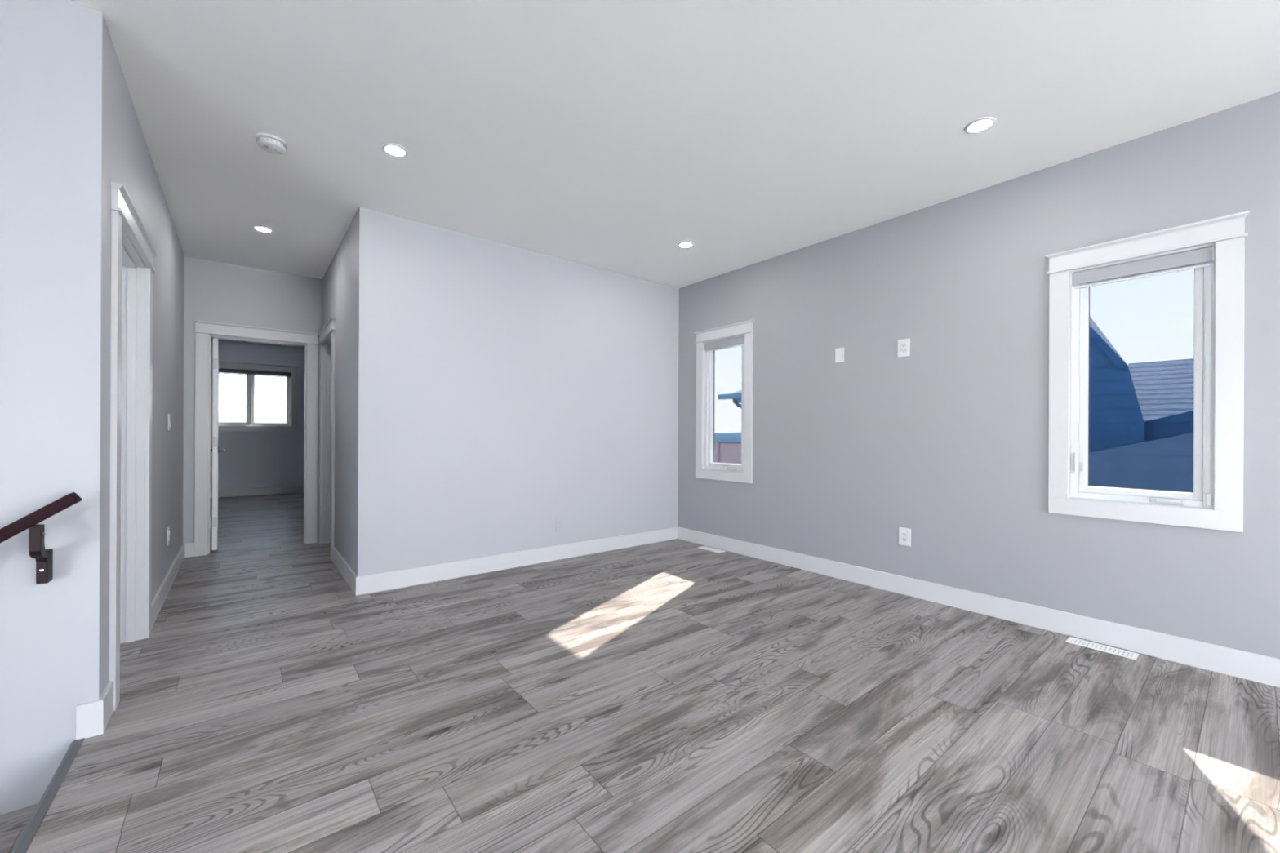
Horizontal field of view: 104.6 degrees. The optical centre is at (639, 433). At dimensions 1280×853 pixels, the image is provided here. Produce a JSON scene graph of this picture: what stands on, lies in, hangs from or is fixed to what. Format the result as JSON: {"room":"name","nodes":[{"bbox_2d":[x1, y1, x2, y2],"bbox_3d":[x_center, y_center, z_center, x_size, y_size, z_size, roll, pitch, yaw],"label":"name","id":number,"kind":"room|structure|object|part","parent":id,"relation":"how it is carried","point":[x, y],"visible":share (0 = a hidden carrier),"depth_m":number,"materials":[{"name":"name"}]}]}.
{"room":"empty living room","nodes":[
{"label":"empty living room","id":0,"kind":"room"},
{"bbox_2d":[0,0,108,814],"bbox_3d":[-3.174,0.666,1.058,2.776,4.543,0.110,0,0,-39],"label":"wall","id":1,"kind":"structure","parent":0,"point":[54,54],"depth_m":1.80,"materials":[{"name":"grey paint"}]},
{"bbox_2d":[0,492,82,584],"bbox_3d":[-3.034,1.137,1.006,2.558,1.860,0.148,0,0,-39],"label":"handrail","id":2,"kind":"object","parent":1,"relation":"attached to","point":[44,557],"visible":1,"depth_m":1.71,"materials":[{"name":"black wood"}]},
{"bbox_3d":[-3.007,1.110,0.973,2.558,1.806,0.063,0,0,-39],"label":"rail","id":3,"kind":"part","parent":2,"relation":"part of","materials":[{"name":"black wood"}]},
{"bbox_2d":[75,699,103,739],"bbox_3d":[-2.071,1.079,1.865,0.069,0.128,0.014,0,0,-39],"label":"baseboard","id":4,"kind":"structure","parent":1,"relation":"attached to","point":[89,715],"depth_m":1.86,"materials":[{"name":"white paint"}]},
{"bbox_2d":[105,32,184,687],"bbox_3d":[-3.182,-0.234,3.204,0.110,2.743,3.253,0,0,-39],"label":"wall","id":5,"kind":"structure","parent":0,"point":[130,162],"depth_m":3.13,"materials":[{"name":"grey paint"}]},
{"bbox_2d":[99,680,113,733],"bbox_3d":[-2.106,1.078,1.953,0.014,0.128,0.194,0,0,-39],"label":"baseboard","id":6,"kind":"structure","parent":5,"relation":"attached to","point":[107,696],"depth_m":1.95,"materials":[{"name":"white paint"}]},
{"bbox_2d":[109,181,157,711],"bbox_3d":[-2.823,0.055,2.146,0.948,2.167,1.044,0,0,-39],"label":"door","id":7,"kind":"structure","parent":5,"relation":"in","point":[133,251],"depth_m":2.69,"materials":[{"name":"white paint"}]},
{"bbox_2d":[151,543,184,629],"bbox_3d":[-3.478,1.072,3.664,0.014,0.128,2.172,0,0,-39],"label":"baseboard","id":8,"kind":"structure","parent":5,"relation":"attached to","point":[158,600],"depth_m":3.42,"materials":[{"name":"white paint"}]},
{"bbox_2d":[167,526,169,545],"bbox_3d":[-3.424,0.746,3.596,0.009,0.125,0.080,0,0,-39],"label":"power outlet","id":9,"kind":"object","parent":5,"relation":"attached to","point":[168,527],"visible":1,"depth_m":3.58,"materials":[{"name":"grey plastic"}]},
{"bbox_2d":[168,413,171,430],"bbox_3d":[-3.432,-0.079,3.612,0.012,0.120,0.076,0,0,-39],"label":"light switch","id":10,"kind":"object","parent":5,"relation":"attached to","point":[169,415],"visible":1,"depth_m":3.59,"materials":[{"name":"grey plastic"}]},
{"bbox_2d":[182,256,321,543],"bbox_3d":[-3.473,-0.236,5.133,4.800,2.743,0.120,0,0,-39],"label":"wall","id":11,"kind":"structure","parent":0,"point":[215,291],"depth_m":4.73,"materials":[{"name":"grey paint"}]},
{"bbox_2d":[184,542,194,557],"bbox_3d":[-4.128,1.068,4.527,0.079,0.128,0.014,0,0,-39],"label":"baseboard","id":12,"kind":"structure","parent":11,"relation":"attached to","point":[188,547],"depth_m":4.52,"materials":[{"name":"white paint"}]},
{"bbox_2d":[193,320,318,556],"bbox_3d":[-3.986,0.050,5.175,0.979,2.167,0.902,0,0,-39],"label":"door","id":13,"kind":"structure","parent":11,"relation":"in","point":[205,331],"depth_m":4.74,"materials":[{"name":"white paint"}]},
{"bbox_3d":[-4.479,0.181,5.223,0.167,0.060,0.145,0,0,-39],"label":"lever handle","id":14,"kind":"part","parent":13,"relation":"part of","materials":[{"name":"grey metal"}]},
{"bbox_2d":[210,338,304,490],"bbox_3d":[-5.147,-0.244,7.221,4.800,2.743,5.232,0,0,-39],"label":"wall","id":15,"kind":"structure","parent":0,"point":[250,460],"depth_m":9.00,"materials":[{"name":"paint"}]},
{"bbox_2d":[210,360,298,431],"bbox_3d":[-6.988,-0.642,8.960,1.322,1.226,0.203,0,0,-39],"label":"window","id":16,"kind":"structure","parent":15,"relation":"in","point":[250,425],"depth_m":8.93,"materials":[{"name":"white paint"}]},
{"bbox_3d":[-7.215,-0.630,8.773,0.444,0.937,0.064,0,0,-39],"label":"sash","id":17,"kind":"part","parent":16,"relation":"part of","materials":[{"name":"white glass"}]},
{"bbox_3d":[-6.988,-0.629,8.959,1.100,1.005,0.098,0,0,-39],"label":"frame","id":18,"kind":"part","parent":16,"relation":"part of","materials":[{"name":"white plastic"}]},
{"bbox_2d":[218,368,291,377],"bbox_3d":[-6.957,-1.083,8.924,1.098,0.092,0.047,0,0,-39],"label":"roller blind","id":19,"kind":"object","parent":16,"relation":"attached to","point":[232,371],"visible":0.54,"depth_m":8.91,"materials":[{"name":"grey fabric"}]},
{"bbox_3d":[-6.795,-0.628,9.110,0.544,0.937,0.064,0,0,-39],"label":"sash","id":20,"kind":"part","parent":16,"relation":"part of","materials":[{"name":"white glass"}]},
{"bbox_2d":[210,485,303,497],"bbox_3d":[-6.679,1.056,9.124,4.500,0.128,0.014,0,0,-39],"label":"baseboard","id":21,"kind":"structure","parent":15,"relation":"attached to","point":[295,489],"depth_m":8.95,"materials":[{"name":"white paint"}]},
{"bbox_2d":[321,213,356,573],"bbox_3d":[-2.651,-0.232,4.414,0.110,2.743,2.029,0,0,-39],"label":"wall","id":22,"kind":"structure","parent":0,"point":[339,282],"depth_m":3.98,"materials":[{"name":"grey paint"}]},
{"bbox_2d":[317,316,335,561],"bbox_3d":[-2.982,0.054,4.825,0.186,2.167,1.004,0,0,-39],"label":"door","id":23,"kind":"structure","parent":22,"relation":"in","point":[326,334],"depth_m":5.10,"materials":[{"name":"white paint"}]},
{"bbox_2d":[332,546,357,595],"bbox_3d":[-2.363,1.077,3.948,0.014,0.128,1.180,0,0,-39],"label":"baseboard","id":24,"kind":"structure","parent":22,"relation":"attached to","point":[348,575],"depth_m":3.86,"materials":[{"name":"white paint"}]},
{"bbox_2d":[355,207,679,576],"bbox_3d":[-0.820,-0.223,4.511,3.090,2.743,0.110,0,0,-39],"label":"wall","id":25,"kind":"structure","parent":0,"point":[504,392],"depth_m":4.15,"materials":[{"name":"grey paint"}]},
{"bbox_2d":[355,526,677,595],"bbox_3d":[-0.792,1.085,4.459,3.104,0.128,0.014,0,0,-39],"label":"baseboard","id":26,"kind":"structure","parent":25,"relation":"attached to","point":[368,584],"depth_m":4.15,"materials":[{"name":"white paint"}]},
{"bbox_2d":[26,492,1279,852],"bbox_3d":[-1.917,1.243,2.781,7.297,0.200,16.270,0,0,-39],"label":"floor","id":27,"kind":"structure","parent":0,"point":[677,695],"depth_m":1.95,"materials":[{"name":"grey wood"}]},
{"bbox_2d":[0,804,37,852],"bbox_3d":[-2.651,1.958,0.737,2.280,1.576,1.054,0,0,-39],"label":"stair","id":28,"kind":"structure","parent":27,"relation":"attached to","point":[12,824],"depth_m":1.69,"materials":[{"name":"grey wood"}]},
{"bbox_2d":[11,737,84,852],"bbox_3d":[-1.769,1.157,1.440,0.034,0.033,1.054,0,0,-39],"label":"stair nosing","id":29,"kind":"structure","parent":27,"relation":"attached to","point":[28,834],"depth_m":1.54,"materials":[{"name":"grey wood"}]},
{"bbox_2d":[697,546,725,552],"bbox_3d":[0.709,1.154,4.912,0.100,0.005,0.280,0,0,-39],"label":"floor vent","id":30,"kind":"object","parent":27,"relation":"in","point":[706,548],"visible":1,"depth_m":4.90,"materials":[{"name":"white metal"}]},
{"bbox_2d":[1065,636,1138,659],"bbox_3d":[2.499,1.162,2.682,0.100,0.005,0.280,0,0,-39],"label":"floor vent","id":31,"kind":"object","parent":27,"relation":"in","point":[1117,651],"visible":1,"depth_m":2.67,"materials":[{"name":"white metal"}]},
{"bbox_2d":[69,0,1279,347],"bbox_3d":[-1.903,-1.660,2.781,7.297,0.120,16.270,0,0,-39],"label":"ceiling","id":32,"kind":"structure","parent":0,"point":[612,135],"depth_m":2.40,"materials":[{"name":"white paint"}]},
{"bbox_2d":[252,225,274,232],"bbox_3d":[-2.960,-1.600,3.889,0.136,0.008,0.136,0,0,-39],"label":"recessed light","id":33,"kind":"object","parent":32,"relation":"in","point":[259,228],"visible":1,"depth_m":3.88,"materials":[{"name":"grey plastic"}]},
{"bbox_2d":[254,133,287,154],"bbox_3d":[-2.016,-1.575,2.708,0.144,0.050,0.144,0,0,-39],"label":"smoke detector","id":34,"kind":"object","parent":32,"relation":"attached to","point":[272,144],"visible":1,"depth_m":2.68,"materials":[{"name":"grey plastic"}]},
{"bbox_2d":[381,142,408,157],"bbox_3d":[-1.381,-1.593,2.793,0.136,0.008,0.136,0,0,-39],"label":"recessed light","id":35,"kind":"object","parent":32,"relation":"in","point":[393,149],"visible":1,"depth_m":2.78,"materials":[{"name":"grey plastic"}]},
{"bbox_2d":[677,241,693,248],"bbox_3d":[0.385,-1.584,4.168,0.136,0.008,0.136,0,0,-39],"label":"recessed light","id":36,"kind":"object","parent":32,"relation":"in","point":[683,244],"visible":1,"depth_m":4.15,"materials":[{"name":"grey plastic"}]},
{"bbox_2d":[964,116,995,133],"bbox_3d":[1.745,-1.577,2.541,0.136,0.008,0.136,0,0,-39],"label":"recessed light","id":37,"kind":"object","parent":32,"relation":"in","point":[982,124],"visible":1,"depth_m":2.53,"materials":[{"name":"grey plastic"}]},
{"bbox_2d":[677,91,1279,658],"bbox_3d":[3.188,-0.163,2.119,0.170,3.063,8.858,0,0,-39],"label":"wall","id":38,"kind":"structure","parent":0,"point":[945,442],"depth_m":3.21,"materials":[{"name":"grey paint"}]},
{"bbox_2d":[693,320,755,483],"bbox_3d":[0.880,-0.293,4.964,0.203,1.526,0.762,0,0,-39],"label":"window","id":39,"kind":"structure","parent":38,"relation":"in","point":[723,441],"depth_m":4.99,"materials":[{"name":"white paint"}]},
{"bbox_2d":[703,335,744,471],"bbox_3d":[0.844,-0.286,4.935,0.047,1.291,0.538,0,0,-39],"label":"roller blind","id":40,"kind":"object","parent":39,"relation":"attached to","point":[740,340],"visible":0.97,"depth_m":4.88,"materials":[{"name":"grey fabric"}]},
{"bbox_3d":[0.995,-0.291,4.738,0.004,1.182,0.028,0,0,-39],"label":"bead chain","id":41,"kind":"part","parent":40,"relation":"part of","materials":[{"name":"grey plastic"}]},
{"bbox_3d":[0.880,-0.281,4.963,0.098,1.305,0.540,0,0,-39],"label":"frame","id":42,"kind":"part","parent":39,"relation":"part of","materials":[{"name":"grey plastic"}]},
{"bbox_3d":[0.877,-0.281,4.962,0.064,1.237,0.472,0,0,-39],"label":"sash","id":43,"kind":"part","parent":39,"relation":"part of","materials":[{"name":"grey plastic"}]},
{"bbox_3d":[0.892,-0.281,4.973,0.004,1.173,0.408,0,0,-39],"label":"glass pane","id":44,"kind":"part","parent":39,"relation":"part of","materials":[{"name":"clear glass"}]},
{"bbox_2d":[835,347,844,362],"bbox_3d":[1.599,-0.625,3.962,0.008,0.114,0.074,0,0,-39],"label":"blank wall plate","id":45,"kind":"object","parent":38,"relation":"attached to","point":[839,353],"visible":1,"depth_m":3.96,"materials":[{"name":"grey plastic"}]},
{"bbox_2d":[897,337,910,357],"bbox_3d":[1.906,-0.616,3.577,0.009,0.128,0.086,0,0,-39],"label":"power outlet","id":46,"kind":"object","parent":38,"relation":"attached to","point":[904,345],"visible":1,"depth_m":3.57,"materials":[{"name":"grey plastic"}]},
{"bbox_2d":[901,342,906,347],"bbox_3d":[1.905,-0.636,3.575,0.004,0.029,0.034,0,0,-39],"label":"receptacle","id":47,"kind":"object","parent":46,"relation":"attached to","point":[903,344],"depth_m":3.57,"materials":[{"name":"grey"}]},
{"bbox_2d":[901,348,906,352],"bbox_3d":[1.905,-0.597,3.575,0.004,0.029,0.034,0,0,-39],"label":"receptacle","id":48,"kind":"object","parent":46,"relation":"attached to","point":[903,350],"depth_m":3.57,"materials":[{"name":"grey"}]},
{"bbox_2d":[898,527,911,546],"bbox_3d":[1.908,0.747,3.567,0.009,0.128,0.084,0,0,-39],"label":"power outlet","id":49,"kind":"object","parent":38,"relation":"attached to","point":[904,534],"visible":1,"depth_m":3.56,"materials":[{"name":"grey plastic"}]},
{"bbox_2d":[902,537,906,542],"bbox_3d":[1.906,0.766,3.565,0.004,0.029,0.034,0,0,-39],"label":"receptacle","id":50,"kind":"object","parent":49,"relation":"attached to","point":[904,539],"depth_m":3.57,"materials":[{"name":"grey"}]},
{"bbox_2d":[677,526,1279,687],"bbox_3d":[3.092,1.104,2.084,0.014,0.128,8.578,0,0,-39],"label":"baseboard","id":51,"kind":"structure","parent":38,"relation":"attached to","point":[1261,668],"depth_m":2.96,"materials":[{"name":"white paint"}]},
{"bbox_2d":[1044,210,1250,532],"bbox_3d":[2.705,-0.288,2.688,0.203,1.518,0.764,0,0,-39],"label":"window","id":52,"kind":"structure","parent":38,"relation":"in","point":[1126,357],"depth_m":2.65,"materials":[{"name":"white paint"}]},
{"bbox_3d":[2.499,0.166,2.845,0.010,0.112,0.009,0,0,-39],"label":"lock lever","id":53,"kind":"part","parent":52,"relation":"part of","materials":[{"name":"grey plastic"}]},
{"bbox_3d":[2.506,0.182,2.850,0.007,0.110,0.018,0,0,-39],"label":"lock plate","id":54,"kind":"part","parent":52,"relation":"part of","materials":[{"name":"grey plastic"}]},
{"bbox_3d":[2.702,-0.276,2.686,0.064,1.229,0.474,0,0,-39],"label":"sash","id":55,"kind":"part","parent":52,"relation":"part of","materials":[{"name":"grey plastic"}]},
{"bbox_3d":[2.717,-0.276,2.697,0.004,1.165,0.410,0,0,-39],"label":"glass pane","id":56,"kind":"part","parent":52,"relation":"part of","materials":[{"name":"clear glass"}]},
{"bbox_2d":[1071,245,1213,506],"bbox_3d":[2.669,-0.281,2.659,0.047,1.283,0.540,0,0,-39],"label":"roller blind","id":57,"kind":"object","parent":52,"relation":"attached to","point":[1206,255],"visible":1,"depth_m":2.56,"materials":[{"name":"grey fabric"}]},
{"bbox_3d":[2.820,-0.286,2.461,0.004,1.174,0.028,0,0,-39],"label":"bead chain","id":58,"kind":"part","parent":57,"relation":"part of","materials":[{"name":"grey plastic"}]},
{"bbox_3d":[2.704,-0.276,2.688,0.098,1.297,0.542,0,0,-39],"label":"frame","id":59,"kind":"part","parent":52,"relation":"part of","materials":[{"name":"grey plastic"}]},
{"bbox_3d":[2.723,0.350,2.550,0.006,0.010,0.088,0,0,-39],"label":"crank handle","id":60,"kind":"part","parent":52,"relation":"part of","materials":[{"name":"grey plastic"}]}
]}

